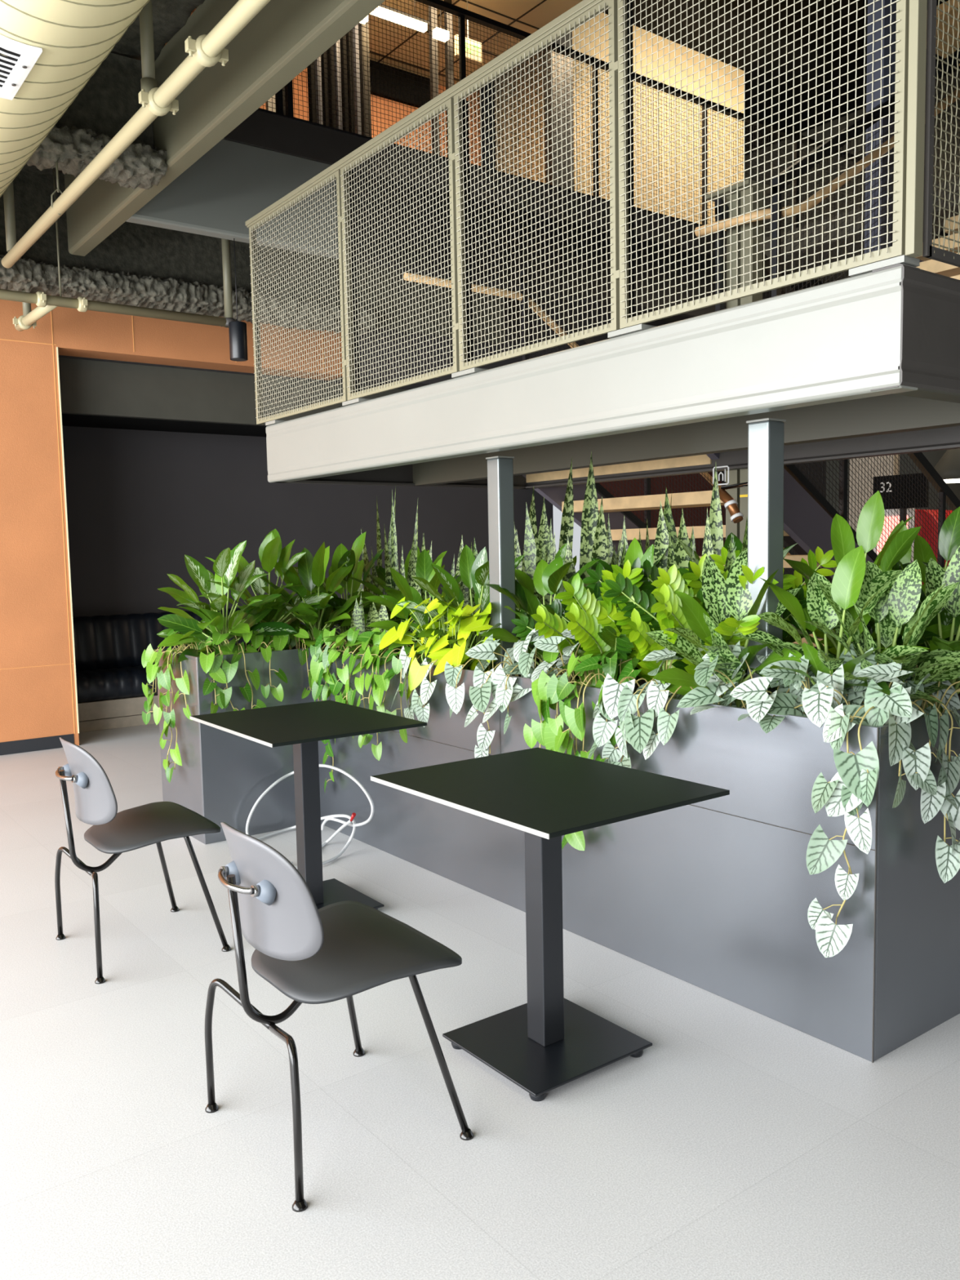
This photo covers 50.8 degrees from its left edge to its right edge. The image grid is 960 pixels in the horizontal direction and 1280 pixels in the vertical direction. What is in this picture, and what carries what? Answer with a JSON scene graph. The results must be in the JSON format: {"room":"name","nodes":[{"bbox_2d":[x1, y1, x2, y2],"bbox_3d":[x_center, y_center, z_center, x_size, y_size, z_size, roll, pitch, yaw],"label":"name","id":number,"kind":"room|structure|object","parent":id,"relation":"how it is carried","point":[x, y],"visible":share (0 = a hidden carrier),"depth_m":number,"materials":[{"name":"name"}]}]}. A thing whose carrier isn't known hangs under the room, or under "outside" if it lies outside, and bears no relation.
{"room":"lobby","nodes":[
{"label":"lobby","id":0,"kind":"room"},
{"bbox_2d":[21,0,204,175],"bbox_3d":[-1.669,-2.548,0.185,5.900,0.232,12.632,-5,6,-37],"label":"ceiling","id":1,"kind":"structure","parent":0,"point":[169,16],"depth_m":4.74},
{"bbox_2d":[0,0,150,197],"bbox_3d":[-0.836,-2.174,2.341,0.807,0.819,9.003,-5,6,-37],"label":"air duct","id":2,"kind":"object","parent":1,"relation":"hanging from","point":[50,50],"visible":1,"depth_m":3.25,"materials":[{"name":"beige metal"}]},
{"bbox_2d":[0,34,42,100],"bbox_3d":[-1.654,-1.960,3.167,0.420,0.278,0.410,-5,6,-37],"label":"vent","id":3,"kind":"object","parent":2,"relation":"attached to","point":[19,58],"depth_m":3.22,"materials":[{"name":"white metal"}]},
{"bbox_2d":[26,52,167,189],"bbox_3d":[-3.996,-2.382,3.330,5.901,0.608,0.426,-5,6,-37],"label":"joist","id":4,"kind":"object","parent":1,"relation":"attached to","point":[109,99],"visible":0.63,"depth_m":4.93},
{"bbox_2d":[0,167,228,331],"bbox_3d":[-4.452,-2.350,5.172,6.360,0.940,0.812,-5,6,-37],"label":"pipe","id":5,"kind":"object","parent":1,"relation":"hanging from","point":[45,303],"visible":0.99,"depth_m":6.35,"materials":[{"name":"beige metal"}]},
{"bbox_2d":[221,238,239,328],"bbox_3d":[-1.706,-2.566,6.796,0.136,0.907,0.085,-5,6,-37],"label":"pipe","id":6,"kind":"object","parent":5,"relation":"attached to","point":[226,260],"visible":0.57,"depth_m":6.79,"materials":[{"name":"beige metal"}]},
{"bbox_2d":[0,0,271,268],"bbox_3d":[-0.493,-2.291,2.748,0.140,0.865,7.250,-5,6,-37],"label":"pipe","id":7,"kind":"object","parent":1,"relation":"hanging from","point":[207,50],"visible":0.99,"depth_m":3.77,"materials":[{"name":"beige metal"}]},
{"bbox_2d":[64,0,385,256],"bbox_3d":[-0.081,-2.477,3.088,0.100,0.550,8.320,-5,6,-37],"label":"beam","id":8,"kind":"structure","parent":1,"relation":"attached to","point":[285,37],"depth_m":4.46,"materials":[{"name":"beige metal"}]},
{"bbox_2d":[0,170,505,344],"bbox_3d":[-3.638,-2.553,5.935,9.602,0.805,0.547,-5,6,-37],"label":"girder","id":9,"kind":"object","parent":1,"relation":"attached to","point":[137,264],"visible":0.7,"depth_m":7.00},
{"bbox_2d":[61,413,266,436],"bbox_3d":[-1.210,-1.932,9.452,5.610,0.060,0.730,-5,6,-37],"label":"ceiling","id":10,"kind":"structure","parent":0,"point":[68,420],"depth_m":8.37,"materials":[{"name":"black"}]},
{"bbox_2d":[58,357,406,426],"bbox_3d":[-0.974,-2.078,9.117,5.610,0.400,0.070,-5,6,-37],"label":"wall","id":11,"kind":"structure","parent":0,"point":[87,387],"depth_m":7.98,"materials":[{"name":"grey paint"}]},
{"bbox_2d":[164,8,480,166],"bbox_3d":[-1.871,-4.758,9.140,4.550,2.590,0.200,-5,6,-37],"label":"wall","id":12,"kind":"structure","parent":0,"point":[303,103],"depth_m":9.77,"materials":[{"name":"paint"}]},
{"bbox_2d":[369,59,430,107],"bbox_3d":[-0.799,-5.375,9.736,0.780,0.330,0.060,-5,6,-37],"label":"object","id":13,"kind":"object","parent":12,"relation":"attached to","point":[375,66],"visible":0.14,"depth_m":9.72,"materials":[{"name":"black"}]},
{"bbox_2d":[0,12,743,745],"bbox_3d":[-2.746,-2.616,8.003,13.500,6.620,1.220,-5,6,-37],"label":"wall","id":14,"kind":"structure","parent":0,"point":[36,702],"depth_m":7.30,"materials":[{"name":"orange wood"}]},
{"bbox_2d":[0,733,74,755],"bbox_3d":[-5.384,0.925,5.628,5.960,0.090,0.180,-5,6,-37],"label":"baseboard","id":15,"kind":"structure","parent":14,"relation":"attached to","point":[50,742],"depth_m":7.17,"materials":[{"name":"grey"}]},
{"bbox_2d":[56,346,79,733],"bbox_3d":[-3.031,-0.699,7.338,0.008,2.750,0.288,-5,6,-37],"label":"trim","id":16,"kind":"structure","parent":14,"relation":"attached to","point":[56,347],"depth_m":7.22,"materials":[{"name":"beige"}]},
{"bbox_2d":[195,0,582,86],"bbox_3d":[-1.186,-5.350,7.857,4.200,0.070,2.600,-5,6,-37],"label":"ceiling","id":17,"kind":"structure","parent":0,"point":[548,11],"depth_m":8.97,"materials":[{"name":"brown wood"}]},
{"bbox_2d":[370,0,429,32],"bbox_3d":[-0.672,-5.087,7.886,0.620,0.480,0.060,-5,6,-37],"label":"linear pendant","id":18,"kind":"object","parent":17,"relation":"hanging from","point":[378,10],"visible":0.49,"depth_m":7.92,"materials":[{"name":"beige plastic"}]},
{"bbox_2d":[57,315,826,648],"bbox_3d":[0.310,-1.514,10.681,9.570,3.830,1.140,-5,6,-37],"label":"wall","id":19,"kind":"structure","parent":0,"point":[138,502],"depth_m":9.00,"materials":[{"name":"black paint"}]},
{"bbox_2d":[598,471,725,555],"bbox_3d":[2.067,-1.185,11.272,2.300,1.800,0.060,-5,6,-37],"label":"board","id":20,"kind":"object","parent":19,"relation":"attached to","point":[673,486],"visible":0.02,"depth_m":11.28,"materials":[{"name":"red"}]},
{"bbox_2d":[0,648,959,1279],"bbox_3d":[1.932,0.903,5.902,18.000,0.200,17.000,-5,6,-37],"label":"floor","id":21,"kind":"structure","parent":0,"point":[743,1143],"depth_m":2.44,"materials":[{"name":"concrete"}]},
{"bbox_2d":[54,737,231,983],"bbox_3d":[-1.211,0.696,3.527,0.478,0.756,0.530,-5,6,-37],"label":"chair","id":22,"kind":"object","parent":21,"relation":"on","point":[111,832],"visible":1,"depth_m":3.41,"materials":[{"name":"grey plastic"}]},
{"bbox_2d":[72,597,435,732],"bbox_3d":[-1.499,0.116,9.410,4.805,0.879,0.673,-5,6,-37],"label":"banquette","id":23,"kind":"object","parent":21,"relation":"on","point":[110,673],"visible":0.15,"depth_m":8.24,"materials":[{"name":"black leather"}]},
{"bbox_2d":[75,665,157,702],"bbox_3d":[-1.438,0.212,9.343,4.800,0.218,0.483,-5,6,-37],"label":"seat cushion","id":24,"kind":"object","parent":23,"relation":"on","point":[95,683],"depth_m":8.02,"materials":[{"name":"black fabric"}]},
{"bbox_2d":[72,597,435,671],"bbox_3d":[-1.631,-0.096,9.567,4.800,0.479,0.238,-5,6,-37],"label":"cushion","id":25,"kind":"object","parent":23,"relation":"on","point":[113,641],"depth_m":8.42,"materials":[{"name":"black fabric"}]},
{"bbox_2d":[189,700,426,910],"bbox_3d":[-0.652,0.666,3.825,0.606,0.741,0.758,-5,6,-36],"label":"cafe table","id":26,"kind":"object","parent":21,"relation":"on","point":[302,726],"visible":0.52,"depth_m":3.79,"materials":[{"name":"black metal"}]},
{"bbox_2d":[245,764,374,868],"bbox_3d":[-0.830,0.785,4.589,0.398,0.380,0.735,-5,6,-37],"label":"cable","id":27,"kind":"object","parent":21,"relation":"on","point":[331,817],"visible":0.7,"depth_m":4.64,"materials":[{"name":"white plastic"}]},
{"bbox_2d":[204,822,474,1212],"bbox_3d":[-0.365,0.781,2.387,0.478,0.756,0.530,-5,6,-37],"label":"chair","id":28,"kind":"object","parent":21,"relation":"on","point":[342,949],"visible":1,"depth_m":2.27,"materials":[{"name":"grey plastic"}]},
{"bbox_2d":[370,747,729,1101],"bbox_3d":[0.172,0.748,2.718,0.606,0.741,0.758,-5,6,-37],"label":"cafe table","id":29,"kind":"object","parent":21,"relation":"on","point":[547,1042],"visible":1,"depth_m":2.68,"materials":[{"name":"black metal"}]},
{"bbox_2d":[156,640,959,1062],"bbox_3d":[0.212,0.533,4.284,1.894,0.890,3.657,-5,6,-37],"label":"planter box","id":30,"kind":"object","parent":21,"relation":"on","point":[714,895],"visible":0.46,"depth_m":3.07,"materials":[{"name":"metal"}]},
{"bbox_2d":[378,595,496,699],"bbox_3d":[-0.167,0.033,4.252,0.348,0.430,0.630,-5,6,-37],"label":"pothos","id":31,"kind":"object","parent":30,"relation":"on","point":[455,655],"visible":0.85,"depth_m":4.18,"materials":[{"name":"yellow plant"}]},
{"bbox_2d":[462,649,959,711],"bbox_3d":[0.208,0.205,4.252,1.870,0.070,3.624,-5,6,-37],"label":"potting soil","id":32,"kind":"object","parent":30,"relation":"in","point":[636,686],"visible":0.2,"depth_m":4.12,"materials":[{"name":"brown soil"}]},
{"bbox_2d":[141,629,215,782],"bbox_3d":[-1.452,0.308,4.990,0.323,0.741,0.512,-5,6,-37],"label":"philodendron","id":33,"kind":"object","parent":32,"relation":"on","point":[148,656],"visible":0.75,"depth_m":4.93,"materials":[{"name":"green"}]},
{"bbox_2d":[156,540,297,662],"bbox_3d":[-1.275,-0.178,5.034,0.723,0.632,0.700,-5,6,-37],"label":"plant","id":34,"kind":"object","parent":32,"relation":"on","point":[225,566],"visible":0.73,"depth_m":5.00,"materials":[{"name":"green plant"}]},
{"bbox_2d":[199,626,288,713],"bbox_3d":[-1.150,0.207,4.902,0.479,0.535,0.297,-4,6,-32],"label":"philodendron","id":35,"kind":"object","parent":32,"relation":"on","point":[211,664],"visible":0.79,"depth_m":4.81,"materials":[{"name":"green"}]},
{"bbox_2d":[198,528,333,648],"bbox_3d":[-1.128,-0.228,5.210,0.674,0.696,0.704,-3,6,-22],"label":"plant","id":36,"kind":"object","parent":32,"relation":"on","point":[270,550],"visible":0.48,"depth_m":5.17,"materials":[{"name":"green plant"}]},
{"bbox_2d":[260,626,334,699],"bbox_3d":[-0.899,0.182,5.083,0.419,0.510,0.268,-2,5,-15],"label":"philodendron","id":37,"kind":"object","parent":32,"relation":"on","point":[293,638],"visible":0.34,"depth_m":5.02,"materials":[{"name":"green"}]},
{"bbox_2d":[244,542,370,647],"bbox_3d":[-0.861,-0.195,5.218,0.685,0.618,0.695,-5,6,-37],"label":"plant","id":38,"kind":"object","parent":32,"relation":"on","point":[311,570],"visible":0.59,"depth_m":5.20,"materials":[{"name":"green plant"}]},
{"bbox_2d":[310,626,373,790],"bbox_3d":[-0.659,0.339,4.917,0.314,0.813,0.429,-5,6,-37],"label":"philodendron","id":39,"kind":"object","parent":32,"relation":"on","point":[318,669],"visible":0.52,"depth_m":4.81,"materials":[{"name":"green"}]},
{"bbox_2d":[293,532,399,644],"bbox_3d":[-0.707,-0.254,5.530,0.691,0.673,0.693,-5,6,-37],"label":"plant","id":40,"kind":"object","parent":32,"relation":"on","point":[341,555],"visible":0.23,"depth_m":5.47,"materials":[{"name":"green plant"}]},
{"bbox_2d":[338,627,416,760],"bbox_3d":[-0.464,0.230,4.654,0.326,0.576,0.414,-5,6,-37],"label":"philodendron","id":41,"kind":"object","parent":32,"relation":"on","point":[375,637],"visible":0.56,"depth_m":4.55,"materials":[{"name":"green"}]},
{"bbox_2d":[360,487,395,612],"bbox_3d":[-0.576,-0.411,5.723,0.209,0.949,0.098,-1,5,6],"label":"snake plant","id":42,"kind":"object","parent":32,"relation":"on","point":[364,553],"visible":0.26,"depth_m":5.70,"materials":[{"name":"green plant"}]},
{"bbox_2d":[347,545,446,631],"bbox_3d":[-0.381,-0.226,5.551,0.718,0.602,0.647,-2,5,-7],"label":"plant","id":43,"kind":"object","parent":32,"relation":"on","point":[397,594],"visible":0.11,"depth_m":5.51,"materials":[{"name":"green plant"}]},
{"bbox_2d":[384,492,417,649],"bbox_3d":[-0.434,-0.373,5.537,0.160,0.901,0.157,1,6,27],"label":"snake plant","id":44,"kind":"object","parent":32,"relation":"on","point":[413,556],"visible":0.44,"depth_m":5.53,"materials":[{"name":"green plant"}]},
{"bbox_2d":[371,635,437,742],"bbox_3d":[-0.314,0.192,4.446,0.299,0.456,0.413,-5,6,-37],"label":"philodendron","id":45,"kind":"object","parent":32,"relation":"on","point":[381,684],"visible":0.42,"depth_m":4.38,"materials":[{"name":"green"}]},
{"bbox_2d":[390,646,437,727],"bbox_3d":[-0.193,0.182,4.266,0.312,0.316,0.305,-5,6,-37],"label":"philodendron","id":46,"kind":"object","parent":32,"relation":"on","point":[427,688],"visible":0.53,"depth_m":4.15,"materials":[{"name":"green plant"}]},
{"bbox_2d":[364,549,471,655],"bbox_3d":[-0.243,-0.135,4.676,0.580,0.570,0.510,-2,5,-14],"label":"plant","id":47,"kind":"object","parent":32,"relation":"on","point":[424,569],"visible":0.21,"depth_m":4.70,"materials":[{"name":"green plant"}]},
{"bbox_2d":[395,544,527,665],"bbox_3d":[-0.065,-0.118,4.355,0.575,0.586,0.575,-2,5,-11],"label":"plant","id":48,"kind":"object","parent":32,"relation":"on","point":[473,572],"visible":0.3,"depth_m":4.38,"materials":[{"name":"green plant"}]},
{"bbox_2d":[444,622,523,718],"bbox_3d":[0.028,0.121,4.019,0.335,0.377,0.319,-5,6,-37],"label":"philodendron","id":49,"kind":"object","parent":32,"relation":"on","point":[455,696],"visible":0.52,"depth_m":4.00,"materials":[{"name":"green plant"}]},
{"bbox_2d":[485,456,516,675],"bbox_3d":[0.090,-0.273,4.112,0.082,0.931,0.082,-5,6,-37],"label":"steel post","id":50,"kind":"object","parent":32,"relation":"on","point":[500,468],"visible":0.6,"depth_m":4.07,"materials":[{"name":"grey metal"}]},
{"bbox_2d":[464,630,559,758],"bbox_3d":[0.138,0.228,3.822,0.335,0.561,0.356,-5,6,-37],"label":"philodendron","id":51,"kind":"object","parent":32,"relation":"on","point":[497,682],"visible":0.66,"depth_m":3.80,"materials":[{"name":"green plant"}]},
{"bbox_2d":[475,555,598,669],"bbox_3d":[0.252,-0.072,4.091,0.556,0.529,0.544,0,5,7],"label":"plant","id":52,"kind":"object","parent":32,"relation":"on","point":[547,578],"visible":0.27,"depth_m":4.11,"materials":[{"name":"green plant"}]},
{"bbox_2d":[533,496,555,668],"bbox_3d":[0.284,-0.250,4.569,0.133,0.800,0.105,-5,6,-37],"label":"snake plant","id":53,"kind":"object","parent":32,"relation":"on","point":[544,540],"visible":0.3,"depth_m":4.60,"materials":[{"name":"green plant"}]},
{"bbox_2d":[524,457,573,659],"bbox_3d":[0.292,-0.340,4.574,0.236,0.978,0.157,1,6,23],"label":"snake plant","id":54,"kind":"object","parent":32,"relation":"on","point":[567,517],"visible":0.31,"depth_m":4.58,"materials":[{"name":"green plant"}]},
{"bbox_2d":[518,628,580,682],"bbox_3d":[0.248,0.093,3.666,0.271,0.277,0.283,1,5,21],"label":"philodendron","id":55,"kind":"object","parent":32,"relation":"on","point":[549,644],"visible":0.53,"depth_m":3.65,"materials":[{"name":"green plant"}]},
{"bbox_2d":[511,581,604,676],"bbox_3d":[0.410,-0.003,3.814,0.530,0.440,0.392,-2,5,-9],"label":"plant","id":56,"kind":"object","parent":32,"relation":"on","point":[547,620],"visible":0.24,"depth_m":3.75,"materials":[{"name":"green plant"}]},
{"bbox_2d":[523,645,639,850],"bbox_3d":[0.348,0.376,3.581,0.334,0.693,0.383,-5,6,-37],"label":"philodendron","id":57,"kind":"object","parent":32,"relation":"on","point":[547,691],"visible":0.68,"depth_m":3.48,"materials":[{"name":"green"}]},
{"bbox_2d":[563,450,608,679],"bbox_3d":[0.436,-0.314,4.264,0.232,0.977,0.121,-5,6,-37],"label":"snake plant","id":58,"kind":"object","parent":32,"relation":"on","point":[593,540],"visible":0.32,"depth_m":4.32,"materials":[{"name":"green plant"}]},
{"bbox_2d":[547,559,656,680],"bbox_3d":[0.413,-0.022,3.578,0.457,0.521,0.571,-5,6,-37],"label":"plant","id":59,"kind":"object","parent":32,"relation":"on","point":[593,639],"visible":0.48,"depth_m":3.52,"materials":[{"name":"green plant"}]},
{"bbox_2d":[563,648,664,762],"bbox_3d":[0.482,0.281,3.397,0.326,0.470,0.362,-5,6,-37],"label":"philodendron","id":60,"kind":"object","parent":32,"relation":"on","point":[628,670],"visible":0.38,"depth_m":3.42,"materials":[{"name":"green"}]},
{"bbox_2d":[586,537,667,683],"bbox_3d":[0.632,-0.111,4.040,0.585,0.600,0.514,-1,5,-3],"label":"plant","id":61,"kind":"object","parent":32,"relation":"on","point":[634,550],"visible":0.09,"depth_m":4.16,"materials":[{"name":"green plant"}]},
{"bbox_2d":[587,648,684,768],"bbox_3d":[0.545,0.259,3.313,0.373,0.489,0.324,-5,6,-37],"label":"philodendron","id":62,"kind":"object","parent":32,"relation":"on","point":[619,700],"visible":0.64,"depth_m":3.25,"materials":[{"name":"green plant"}]},
{"bbox_2d":[591,576,702,693],"bbox_3d":[0.702,0.009,3.389,0.538,0.482,0.599,-2,5,-13],"label":"plant","id":63,"kind":"object","parent":32,"relation":"on","point":[635,629],"visible":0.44,"depth_m":3.36,"materials":[{"name":"green plant"}]},
{"bbox_2d":[653,488,696,571],"bbox_3d":[0.776,-0.207,3.994,0.175,0.799,0.121,0,5,11],"label":"snake plant","id":64,"kind":"object","parent":32,"relation":"on","point":[665,526],"visible":0.16,"depth_m":3.94,"materials":[{"name":"green plant"}]},
{"bbox_2d":[666,510,695,573],"bbox_3d":[0.758,-0.140,3.781,0.094,0.701,0.168,-3,5,-22],"label":"snake plant","id":65,"kind":"object","parent":32,"relation":"on","point":[680,557],"visible":0.22,"depth_m":3.75,"materials":[{"name":"green plant"}]},
{"bbox_2d":[642,644,746,759],"bbox_3d":[0.685,0.192,3.100,0.306,0.354,0.284,-5,6,-37],"label":"philodendron","id":66,"kind":"object","parent":32,"relation":"on","point":[696,698],"visible":0.63,"depth_m":3.07,"materials":[{"name":"green plant"}]},
{"bbox_2d":[603,560,792,675],"bbox_3d":[0.765,0.001,3.269,0.670,0.517,0.599,-5,6,-37],"label":"plant","id":67,"kind":"object","parent":32,"relation":"on","point":[672,581],"visible":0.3,"depth_m":3.21,"materials":[{"name":"green plant"}]},
{"bbox_2d":[702,464,723,561],"bbox_3d":[0.860,-0.231,3.772,0.189,0.880,0.164,-5,6,-37],"label":"snake plant","id":68,"kind":"object","parent":32,"relation":"on","point":[713,544],"visible":0.23,"depth_m":3.83,"materials":[{"name":"green plant"}]},
{"bbox_2d":[645,548,804,706],"bbox_3d":[0.796,-0.006,3.082,0.560,0.554,0.504,-1,5,5],"label":"plant","id":69,"kind":"object","parent":32,"relation":"on","point":[722,598],"visible":0.46,"depth_m":3.10,"materials":[{"name":"green plant"}]},
{"bbox_2d":[638,546,837,642],"bbox_3d":[0.818,-0.035,3.416,0.691,0.560,0.499,2,6,27],"label":"plant","id":70,"kind":"object","parent":32,"relation":"on","point":[824,560],"visible":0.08,"depth_m":3.46,"materials":[{"name":"green plant"}]},
{"bbox_2d":[693,640,826,733],"bbox_3d":[0.826,0.163,2.959,0.332,0.309,0.342,-5,6,-37],"label":"philodendron","id":71,"kind":"object","parent":32,"relation":"on","point":[755,689],"visible":0.34,"depth_m":2.86,"materials":[{"name":"green plant"}]},
{"bbox_2d":[746,417,786,694],"bbox_3d":[0.868,-0.196,3.075,0.082,0.931,0.082,-5,6,-37],"label":"steel post","id":72,"kind":"object","parent":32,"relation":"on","point":[766,436],"visible":0.59,"depth_m":3.03,"materials":[{"name":"grey metal"}]},
{"bbox_2d":[746,653,866,723],"bbox_3d":[0.922,0.160,2.856,0.333,0.260,0.221,0,5,11],"label":"philodendron","id":73,"kind":"object","parent":32,"relation":"on","point":[781,704],"visible":0.44,"depth_m":2.81,"materials":[{"name":"green plant"}]},
{"bbox_2d":[732,545,946,715],"bbox_3d":[1.011,0.008,2.885,0.588,0.552,0.533,1,6,26],"label":"plant","id":74,"kind":"object","parent":32,"relation":"on","point":[849,575],"visible":0.48,"depth_m":2.88,"materials":[{"name":"green plant"}]},
{"bbox_2d":[801,643,930,957],"bbox_3d":[1.008,0.419,2.714,0.370,0.789,0.350,-5,6,-37],"label":"trailing plant","id":75,"kind":"object","parent":32,"relation":"on","point":[854,784],"visible":0.79,"depth_m":2.62,"materials":[{"name":"green plant"}]},
{"bbox_2d":[776,559,959,699],"bbox_3d":[1.177,0.033,2.806,0.541,0.510,0.510,-2,5,-13],"label":"plant","id":76,"kind":"object","parent":32,"relation":"on","point":[896,606],"visible":0.41,"depth_m":2.84,"materials":[{"name":"green plant"}]},
{"bbox_2d":[782,490,955,655],"bbox_3d":[1.199,-0.104,3.149,0.646,0.722,0.580,-5,6,-37],"label":"plant","id":77,"kind":"object","parent":32,"relation":"on","point":[870,523],"visible":0.15,"depth_m":3.17,"materials":[{"name":"green plant"}]},
{"bbox_2d":[810,676,959,883],"bbox_3d":[1.110,0.348,2.731,0.429,0.582,0.330,-4,6,-31],"label":"trailing plant","id":78,"kind":"object","parent":32,"relation":"on","point":[916,763],"visible":0.51,"depth_m":2.65,"materials":[{"name":"green plant"}]},
{"bbox_2d":[869,546,959,713],"bbox_3d":[1.363,-0.014,2.986,0.528,0.565,0.558,-1,5,2],"label":"plant","id":79,"kind":"object","parent":32,"relation":"on","point":[935,575],"visible":0.15,"depth_m":3.00,"materials":[{"name":"green plant"}]},
{"bbox_2d":[873,506,959,709],"bbox_3d":[1.487,-0.092,3.231,0.572,0.672,0.543,-1,5,-2],"label":"plant","id":80,"kind":"object","parent":32,"relation":"on","point":[949,534],"visible":0.08,"depth_m":3.28,"materials":[{"name":"green plant"}]},
{"bbox_2d":[877,651,959,786],"bbox_3d":[1.289,0.261,2.852,0.359,0.468,0.312,-5,6,-37],"label":"philodendron","id":81,"kind":"object","parent":32,"relation":"on","point":[948,696],"visible":0.3,"depth_m":2.89,"materials":[{"name":"green plant"}]},
{"bbox_2d":[403,48,959,648],"bbox_3d":[2.301,-1.644,5.658,4.150,5.290,3.571,-5,6,-37],"label":"staircase","id":82,"kind":"structure","parent":21,"relation":"on","point":[808,516],"depth_m":5.58,"materials":[{"name":"brown wood"}]},
{"bbox_2d":[265,263,959,489],"bbox_3d":[0.659,-0.930,4.404,1.770,0.296,3.579,-5,6,-37],"label":"beam","id":83,"kind":"structure","parent":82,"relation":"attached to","point":[868,364],"depth_m":3.38,"materials":[{"name":"white metal"}]},
{"bbox_2d":[244,0,959,425],"bbox_3d":[0.616,-1.613,4.376,1.779,1.068,3.760,-5,6,-37],"label":"guard","id":84,"kind":"object","parent":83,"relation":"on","point":[915,37],"visible":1,"depth_m":3.22,"materials":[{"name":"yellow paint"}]},
{"bbox_2d":[848,454,899,531],"bbox_3d":[4.084,-1.155,10.496,0.100,3.000,0.500,-5,6,-37],"label":"wall panel","id":85,"kind":"object","parent":21,"relation":"on","point":[877,459],"visible":0.02,"depth_m":10.49,"materials":[{"name":"brown wood"}]},
{"bbox_2d":[872,472,928,525],"bbox_3d":[3.536,-0.424,8.515,0.078,1.916,0.480,-5,6,-37],"label":"number sign","id":86,"kind":"object","parent":21,"relation":"on","point":[883,477],"visible":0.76,"depth_m":8.41,"materials":[{"name":"black"}]},
{"bbox_2d":[873,507,951,585],"bbox_3d":[3.891,-0.344,8.980,0.626,1.660,0.800,-5,6,-37],"label":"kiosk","id":87,"kind":"object","parent":21,"relation":"on","point":[911,510],"visible":0.06,"depth_m":8.64,"materials":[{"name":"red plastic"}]},
{"bbox_2d":[57,169,959,322],"bbox_3d":[1.695,-3.385,8.663,9.500,0.200,11.800,-5,6,-37],"label":"floor","id":88,"kind":"structure","parent":0,"point":[767,245],"depth_m":8.46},
{"bbox_2d":[306,22,362,134],"bbox_3d":[-1.129,-4.352,8.012,0.496,1.950,0.060,-5,6,-37],"label":"slatted screen","id":89,"kind":"object","parent":88,"relation":"on","point":[348,38],"visible":0.23,"depth_m":7.99,"materials":[{"name":"black"}]},
{"bbox_2d":[359,21,371,137],"bbox_3d":[-0.909,-4.368,8.037,0.064,1.969,0.040,-5,6,-37],"label":"post","id":90,"kind":"object","parent":88,"relation":"on","point":[362,47],"visible":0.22,"depth_m":8.02,"materials":[{"name":"black metal"}]},
{"bbox_2d":[428,5,439,155],"bbox_3d":[-0.376,-4.414,8.434,0.059,1.969,0.040,-5,6,-37],"label":"post","id":91,"kind":"object","parent":88,"relation":"on","point":[431,15],"visible":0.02,"depth_m":8.39,"materials":[{"name":"black metal"}]},
{"bbox_2d":[223,107,725,258],"bbox_3d":[0.212,-3.246,7.309,5.505,0.218,0.060,-5,6,-37],"label":"fascia","id":92,"kind":"object","parent":88,"relation":"attached to","point":[264,129],"visible":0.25,"depth_m":6.80,"materials":[{"name":"paint"}]},
{"bbox_2d":[167,0,865,238],"bbox_3d":[0.956,-3.934,7.829,7.400,1.030,0.050,-5,6,-37],"label":"guard","id":93,"kind":"object","parent":92,"relation":"on","point":[463,14],"visible":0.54,"depth_m":7.36,"materials":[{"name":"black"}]},
{"bbox_2d":[126,138,827,319],"bbox_3d":[0.790,-2.917,7.830,7.005,0.550,0.100,-5,6,-37],"label":"soffit beam","id":94,"kind":"structure","parent":88,"relation":"attached to","point":[233,182],"depth_m":6.68,"materials":[{"name":"grey paint"}]},
{"bbox_2d":[228,238,248,361],"bbox_3d":[-1.491,-2.087,6.186,0.106,0.731,0.106,-5,6,-37],"label":"pendant light","id":95,"kind":"object","parent":94,"relation":"hanging from","point":[237,330],"visible":1,"depth_m":6.17,"materials":[{"name":"black metal"}]},
{"bbox_2d":[543,31,573,191],"bbox_3d":[0.724,-4.812,9.281,0.247,2.569,0.120,-5,6,-37],"label":"column","id":96,"kind":"structure","parent":88,"relation":"on","point":[567,37],"depth_m":9.23,"materials":[{"name":"grey metal"}]},
{"bbox_2d":[864,0,896,253],"bbox_3d":[2.162,-3.478,5.423,0.120,4.500,0.100,-5,6,-37],"label":"column","id":97,"kind":"structure","parent":88,"relation":"on","point":[877,5],"depth_m":5.44,"materials":[{"name":"grey metal"}]},
{"bbox_2d":[928,448,959,483],"bbox_3d":[3.341,-2.066,7.024,0.378,1.912,0.378,-5,6,-37],"label":"dome pendant","id":98,"kind":"object","parent":88,"relation":"hanging from","point":[948,467],"visible":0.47,"depth_m":7.00,"materials":[{"name":"white metal"}]},
{"bbox_2d":[479,0,959,169],"bbox_3d":[3.159,-5.996,6.311,9.600,0.180,17.000,-5,6,-37],"label":"ceiling","id":99,"kind":"structure","parent":0,"point":[852,17],"depth_m":10.78,"materials":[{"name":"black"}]},
{"bbox_2d":[745,71,959,581],"bbox_3d":[7.141,-3.236,9.505,0.200,7.200,17.000,-5,6,-37],"label":"wall","id":100,"kind":"structure","parent":0,"point":[933,457],"depth_m":12.62,"materials":[{"name":"paint"}]},
{"bbox_2d":[926,0,959,66],"bbox_3d":[6.255,-6.075,9.444,2.600,0.100,3.500,-5,6,-37],"label":"ceiling panel","id":101,"kind":"object","parent":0,"point":[951,2],"visible":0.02,"depth_m":9.97,"materials":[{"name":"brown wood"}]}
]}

